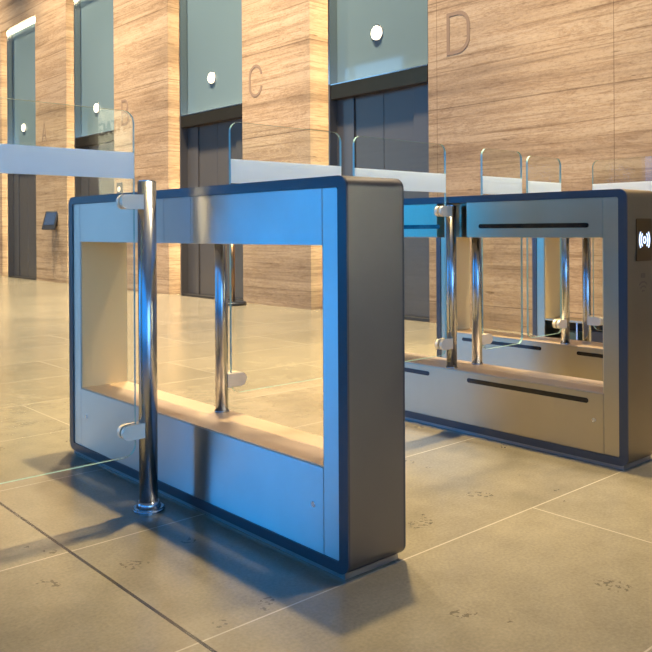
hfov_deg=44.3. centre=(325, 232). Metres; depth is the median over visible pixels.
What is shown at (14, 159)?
barrier
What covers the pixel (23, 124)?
lantern
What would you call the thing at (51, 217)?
reader
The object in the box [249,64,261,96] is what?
letter
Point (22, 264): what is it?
door
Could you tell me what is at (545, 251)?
gate
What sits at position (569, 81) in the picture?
wall
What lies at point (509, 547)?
floor
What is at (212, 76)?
lantern
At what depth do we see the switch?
12.02 m
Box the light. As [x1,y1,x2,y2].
[10,18,34,31]
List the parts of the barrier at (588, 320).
post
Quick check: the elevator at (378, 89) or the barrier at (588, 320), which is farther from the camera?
the elevator at (378, 89)
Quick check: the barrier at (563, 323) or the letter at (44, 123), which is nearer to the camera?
the barrier at (563, 323)
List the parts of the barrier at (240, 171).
post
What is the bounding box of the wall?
[0,0,651,333]
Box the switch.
[117,182,122,193]
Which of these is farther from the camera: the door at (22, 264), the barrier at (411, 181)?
the door at (22, 264)
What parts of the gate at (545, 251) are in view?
edge trim, support rod, plate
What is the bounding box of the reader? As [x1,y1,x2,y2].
[42,211,57,229]
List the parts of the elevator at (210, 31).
panel, header trim, sill, transom glass, panel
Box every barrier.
[0,97,164,514]
[214,122,340,412]
[353,136,457,368]
[471,148,522,364]
[526,156,569,343]
[582,156,651,341]
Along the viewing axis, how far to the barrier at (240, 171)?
2.69 m
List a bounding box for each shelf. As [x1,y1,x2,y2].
[82,384,323,467]
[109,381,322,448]
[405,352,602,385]
[405,356,603,393]
[457,330,602,348]
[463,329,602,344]
[545,316,582,323]
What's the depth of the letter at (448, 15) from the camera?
7.26 m
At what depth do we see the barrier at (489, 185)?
3.58 m
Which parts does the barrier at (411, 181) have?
post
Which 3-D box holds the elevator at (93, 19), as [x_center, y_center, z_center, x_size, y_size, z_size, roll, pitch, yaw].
[-3.607,-1.539,12.829,0.248,4.800,1.422,0,0,-42]
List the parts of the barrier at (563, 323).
post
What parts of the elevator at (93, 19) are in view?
panel, header trim, transom glass, panel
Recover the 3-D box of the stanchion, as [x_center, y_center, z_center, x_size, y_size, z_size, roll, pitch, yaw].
[-1.101,0.433,9.430,0.330,0.840,0.330,0,0,-42]
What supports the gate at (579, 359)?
on the floor
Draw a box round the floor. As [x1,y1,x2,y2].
[0,277,651,651]
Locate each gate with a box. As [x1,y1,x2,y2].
[68,175,405,579]
[404,189,651,469]
[436,237,602,380]
[532,238,602,342]
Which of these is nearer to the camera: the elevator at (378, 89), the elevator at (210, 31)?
the elevator at (378, 89)
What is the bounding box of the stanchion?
[228,244,246,305]
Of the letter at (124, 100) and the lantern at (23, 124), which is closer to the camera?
the letter at (124, 100)
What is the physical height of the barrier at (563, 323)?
0.967 m
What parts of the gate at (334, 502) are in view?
panel, panel, panel, casing, edge trim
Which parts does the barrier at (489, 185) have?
post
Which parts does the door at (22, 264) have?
panel, sill, transom glass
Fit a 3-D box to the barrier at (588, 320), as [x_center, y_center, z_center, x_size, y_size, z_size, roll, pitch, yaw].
[1.578,0.231,4.136,0.052,1.232,0.564,0,0,-42]
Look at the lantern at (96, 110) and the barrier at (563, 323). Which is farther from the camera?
the lantern at (96, 110)
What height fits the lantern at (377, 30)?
0.164 m
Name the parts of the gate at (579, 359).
edge trim, panel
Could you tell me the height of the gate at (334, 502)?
1.000 m
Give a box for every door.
[7,18,36,279]
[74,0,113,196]
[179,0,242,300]
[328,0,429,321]
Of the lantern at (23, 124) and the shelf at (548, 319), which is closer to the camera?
the shelf at (548, 319)
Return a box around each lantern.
[22,123,25,131]
[94,103,99,112]
[208,71,215,83]
[371,25,382,40]
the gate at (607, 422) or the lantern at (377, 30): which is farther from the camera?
the lantern at (377, 30)
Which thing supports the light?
attached to the door at (22, 264)
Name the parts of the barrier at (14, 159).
post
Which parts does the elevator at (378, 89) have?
panel, header trim, transom glass, sill, panel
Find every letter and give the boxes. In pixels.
[42,123,46,141]
[121,99,128,125]
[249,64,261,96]
[446,11,469,55]

